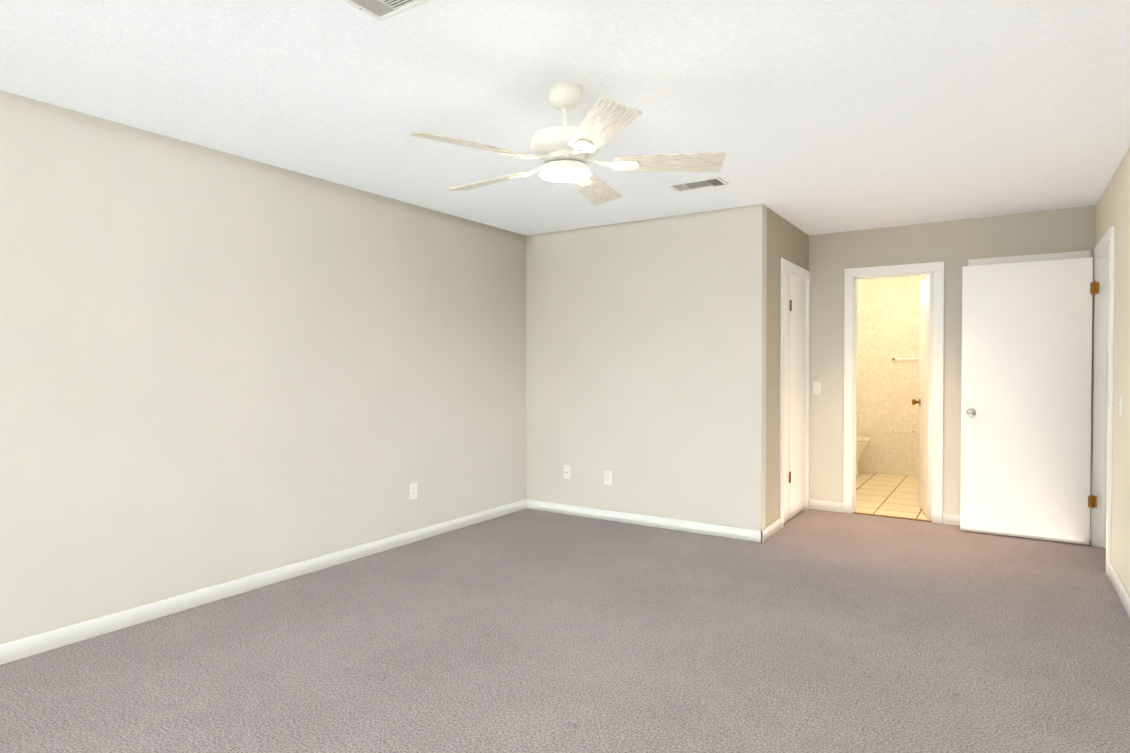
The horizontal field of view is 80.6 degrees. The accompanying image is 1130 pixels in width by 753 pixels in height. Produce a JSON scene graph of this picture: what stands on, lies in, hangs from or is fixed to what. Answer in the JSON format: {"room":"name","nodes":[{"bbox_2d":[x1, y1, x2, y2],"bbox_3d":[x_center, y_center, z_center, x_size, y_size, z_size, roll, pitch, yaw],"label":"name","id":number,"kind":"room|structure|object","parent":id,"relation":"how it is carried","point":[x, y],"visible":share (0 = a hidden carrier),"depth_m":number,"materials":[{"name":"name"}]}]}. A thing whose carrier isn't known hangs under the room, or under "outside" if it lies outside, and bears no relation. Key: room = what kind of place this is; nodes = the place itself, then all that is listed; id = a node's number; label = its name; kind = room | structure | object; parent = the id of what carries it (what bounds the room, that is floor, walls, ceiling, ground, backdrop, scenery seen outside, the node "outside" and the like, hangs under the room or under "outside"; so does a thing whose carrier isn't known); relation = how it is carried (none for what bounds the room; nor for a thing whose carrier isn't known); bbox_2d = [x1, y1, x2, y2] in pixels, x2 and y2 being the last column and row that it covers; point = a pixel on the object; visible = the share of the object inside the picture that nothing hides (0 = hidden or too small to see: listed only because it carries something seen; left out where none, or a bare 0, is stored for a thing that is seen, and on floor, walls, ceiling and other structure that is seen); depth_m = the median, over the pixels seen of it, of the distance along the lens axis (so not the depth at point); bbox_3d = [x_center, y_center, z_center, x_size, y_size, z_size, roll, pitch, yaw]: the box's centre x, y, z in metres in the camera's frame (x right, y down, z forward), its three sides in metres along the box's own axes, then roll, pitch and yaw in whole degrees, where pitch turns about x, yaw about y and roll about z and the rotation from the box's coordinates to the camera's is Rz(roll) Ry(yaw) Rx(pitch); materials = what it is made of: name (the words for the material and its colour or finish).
{"room":"empty bedroom","nodes":[
{"label":"empty bedroom","id":0,"kind":"room"},
{"bbox_2d":[0,90,525,643],"bbox_3d":[-1.960,-0.004,3.605,0.110,2.440,8.690,1,1,33],"label":"wall","id":1,"kind":"structure","parent":0,"point":[216,366],"depth_m":3.62,"materials":[{"name":"paint"}]},
{"bbox_2d":[0,499,527,664],"bbox_3d":[-2.286,1.181,3.013,0.013,0.085,7.095,1,1,33],"label":"baseboard","id":2,"kind":"structure","parent":1,"relation":"attached to","point":[15,650],"depth_m":3.62,"materials":[{"name":"white wood"}]},
{"bbox_2d":[410,482,416,499],"bbox_3d":[-1.096,0.829,4.826,0.008,0.116,0.072,1,1,33],"label":"outlet","id":3,"kind":"object","parent":1,"relation":"attached to","point":[413,490],"visible":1,"depth_m":4.82,"materials":[{"name":"white plastic"}]},
{"bbox_2d":[0,509,1129,752],"bbox_3d":[0.371,1.297,2.046,5.740,0.120,8.610,1,1,33],"label":"floor carpet","id":4,"kind":"object","parent":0,"point":[546,631],"visible":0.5,"depth_m":2.94,"materials":[{"name":"grey carpet"}]},
{"bbox_2d":[0,0,1129,235],"bbox_3d":[1.087,-1.278,3.102,5.740,0.120,11.220,1,1,33],"label":"ceiling","id":5,"kind":"structure","parent":0,"point":[818,116],"depth_m":2.85,"materials":[{"name":"white paint"}]},
{"bbox_2d":[343,0,430,20],"bbox_3d":[-0.530,-1.198,2.078,0.345,0.012,0.190,1,1,33],"label":"ceiling vent","id":6,"kind":"object","parent":5,"relation":"in","point":[380,10],"visible":1,"depth_m":2.16,"materials":[{"name":"white metal"}]},
{"bbox_2d":[409,82,725,205],"bbox_3d":[-0.021,-1.028,2.845,1.268,0.371,1.298,1,1,33],"label":"ceiling fan","id":7,"kind":"object","parent":5,"relation":"hanging from","point":[565,152],"visible":1,"depth_m":2.75,"materials":[{"name":"beige"}]},
{"bbox_2d":[666,176,728,191],"bbox_3d":[0.848,-1.228,4.270,0.345,0.012,0.190,1,1,33],"label":"ceiling vent","id":8,"kind":"object","parent":5,"relation":"in","point":[715,181],"visible":1,"depth_m":4.25,"materials":[{"name":"white metal"}]},
{"bbox_2d":[526,204,766,529],"bbox_3d":[0.567,-0.030,5.434,2.110,2.440,0.110,1,1,33],"label":"wall","id":9,"kind":"structure","parent":0,"point":[646,362],"depth_m":5.28,"materials":[{"name":"paint"}]},
{"bbox_2d":[564,465,570,478],"bbox_3d":[0.016,0.823,5.730,0.072,0.116,0.018,1,1,33],"label":"outlet","id":10,"kind":"object","parent":9,"relation":"attached to","point":[567,471],"visible":1,"depth_m":5.73,"materials":[{"name":"white plastic"}]},
{"bbox_2d":[604,470,611,484],"bbox_3d":[0.356,0.837,5.513,0.072,0.116,0.008,1,1,33],"label":"outlet","id":11,"kind":"object","parent":9,"relation":"attached to","point":[607,477],"visible":1,"depth_m":5.51,"materials":[{"name":"white plastic"}]},
{"bbox_2d":[528,499,767,542],"bbox_3d":[0.551,1.148,5.387,2.093,0.085,0.013,1,1,33],"label":"baseboard","id":12,"kind":"structure","parent":9,"relation":"attached to","point":[632,518],"depth_m":5.28,"materials":[{"name":"white wood"}]},
{"bbox_2d":[766,207,808,526],"bbox_3d":[1.810,-0.031,5.506,0.110,2.440,1.375,1,1,33],"label":"wall","id":13,"kind":"structure","parent":0,"point":[787,240],"depth_m":5.09,"materials":[{"name":"paint"}]},
{"bbox_2d":[767,518,780,537],"bbox_3d":[1.558,1.153,5.026,0.013,0.085,0.458,1,1,33],"label":"baseboard","id":14,"kind":"structure","parent":13,"relation":"attached to","point":[775,526],"depth_m":5.07,"materials":[{"name":"white wood"}]},
{"bbox_2d":[784,271,805,522],"bbox_3d":[1.914,0.164,5.593,0.045,2.024,0.742,1,1,33],"label":"closet door","id":15,"kind":"structure","parent":13,"relation":"in","point":[794,415],"depth_m":5.59,"materials":[{"name":"white wood"}]},
{"bbox_2d":[779,258,810,528],"bbox_3d":[1.880,0.130,5.615,0.146,2.116,0.900,1,1,33],"label":"trim","id":16,"kind":"structure","parent":13,"relation":"attached to","point":[794,269],"depth_m":5.40,"materials":[{"name":"white wood"}]},
{"bbox_2d":[856,275,927,467],"bbox_3d":[3.833,-0.065,7.961,1.800,2.440,0.110,1,1,33],"label":"wall","id":17,"kind":"structure","parent":0,"point":[888,318],"depth_m":7.89,"materials":[{"name":"paint"}]},
{"bbox_2d":[858,463,918,475],"bbox_3d":[3.800,1.106,7.926,1.740,0.100,0.012,1,1,33],"label":"baseboard","id":18,"kind":"structure","parent":17,"relation":"attached to","point":[894,470],"depth_m":7.89,"materials":[{"name":"beige tile"}]},
{"bbox_2d":[893,428,915,432],"bbox_3d":[3.951,0.636,7.778,0.244,0.044,0.083,1,1,33],"label":"holder","id":19,"kind":"object","parent":17,"relation":"attached to","point":[896,430],"visible":1,"depth_m":7.76,"materials":[{"name":"metal"}]},
{"bbox_2d":[892,357,919,360],"bbox_3d":[4.115,-0.204,7.664,0.661,0.056,0.074,1,1,33],"label":"towel rail","id":20,"kind":"object","parent":17,"relation":"attached to","point":[894,358],"visible":0.46,"depth_m":7.78,"materials":[{"name":"metal"}]},
{"bbox_2d":[856,472,930,519],"bbox_3d":[3.147,1.230,6.934,2.020,0.120,2.610,1,1,33],"label":"floor","id":21,"kind":"structure","parent":0,"point":[888,494],"depth_m":6.58,"materials":[{"name":"beige tile"}]},
{"bbox_2d":[856,436,870,476],"bbox_3d":[3.183,0.738,7.854,0.771,0.837,0.518,1,1,33],"label":"toilet","id":22,"kind":"object","parent":21,"relation":"on","point":[862,444],"visible":0.21,"depth_m":7.62,"materials":[{"name":"ceramic"}]},
{"bbox_2d":[809,205,1095,528],"bbox_3d":[3.043,-0.030,5.454,2.010,2.440,0.110,1,1,33],"label":"wall","id":23,"kind":"structure","parent":0,"point":[955,246],"depth_m":5.44,"materials":[{"name":"paint"}]},
{"bbox_2d":[813,382,821,394],"bbox_3d":[2.235,0.104,5.910,0.072,0.116,0.017,1,1,33],"label":"light switch","id":24,"kind":"object","parent":23,"relation":"attached to","point":[817,388],"visible":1,"depth_m":5.91,"materials":[{"name":"white plastic"}]},
{"bbox_2d":[809,499,842,512],"bbox_3d":[2.295,1.141,5.887,0.302,0.085,0.013,1,1,33],"label":"baseboard","id":25,"kind":"structure","parent":23,"relation":"attached to","point":[813,504],"depth_m":5.87,"materials":[{"name":"white wood"}]},
{"bbox_2d":[843,261,944,523],"bbox_3d":[2.771,0.129,5.634,0.752,2.116,0.146,1,1,33],"label":"door frame","id":26,"kind":"structure","parent":23,"relation":"attached to","point":[934,269],"depth_m":5.56,"materials":[{"name":"white wood"}]},
{"bbox_2d":[912,274,931,517],"bbox_3d":[3.120,0.161,5.819,0.212,2.024,0.588,1,1,33],"label":"bathroom door","id":27,"kind":"structure","parent":23,"relation":"in","point":[925,386],"depth_m":5.71,"materials":[{"name":"white wood"}]},
{"bbox_2d":[968,250,1089,265],"bbox_3d":[3.506,0.137,5.076,0.760,2.116,0.018,1,1,33],"label":"trim","id":28,"kind":"structure","parent":23,"relation":"attached to","point":[1033,258],"depth_m":5.04,"materials":[{"name":"white wood"}]},
{"bbox_2d":[1095,147,1129,595],"bbox_3d":[1.577,0.028,1.286,0.110,2.440,8.690,1,1,33],"label":"wall","id":29,"kind":"structure","parent":0,"point":[1113,206],"depth_m":3.76,"materials":[{"name":"paint"}]},
{"bbox_2d":[960,257,1098,544],"bbox_3d":[3.396,0.173,4.909,0.824,2.024,0.171,1,1,33],"label":"open door","id":30,"kind":"structure","parent":29,"relation":"in","point":[1026,398],"depth_m":4.89,"materials":[{"name":"white wood"}]},
{"bbox_2d":[1091,226,1114,575],"bbox_3d":[3.592,0.147,4.360,0.146,2.116,0.892,1,1,33],"label":"door frame","id":31,"kind":"structure","parent":29,"relation":"attached to","point":[1102,388],"depth_m":4.68,"materials":[{"name":"white wood"}]},
{"bbox_2d":[1108,563,1129,617],"bbox_3d":[1.248,1.210,0.915,0.013,0.085,7.462,1,1,33],"label":"baseboard","id":32,"kind":"structure","parent":29,"relation":"attached to","point":[1119,587],"depth_m":3.65,"materials":[{"name":"white wood"}]},
{"bbox_2d":[1118,395,1122,416],"bbox_3d":[3.095,0.164,3.718,0.017,0.116,0.072,1,1,33],"label":"light switch","id":33,"kind":"object","parent":29,"relation":"attached to","point":[1121,406],"visible":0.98,"depth_m":3.69,"materials":[{"name":"white plastic"}]}
]}

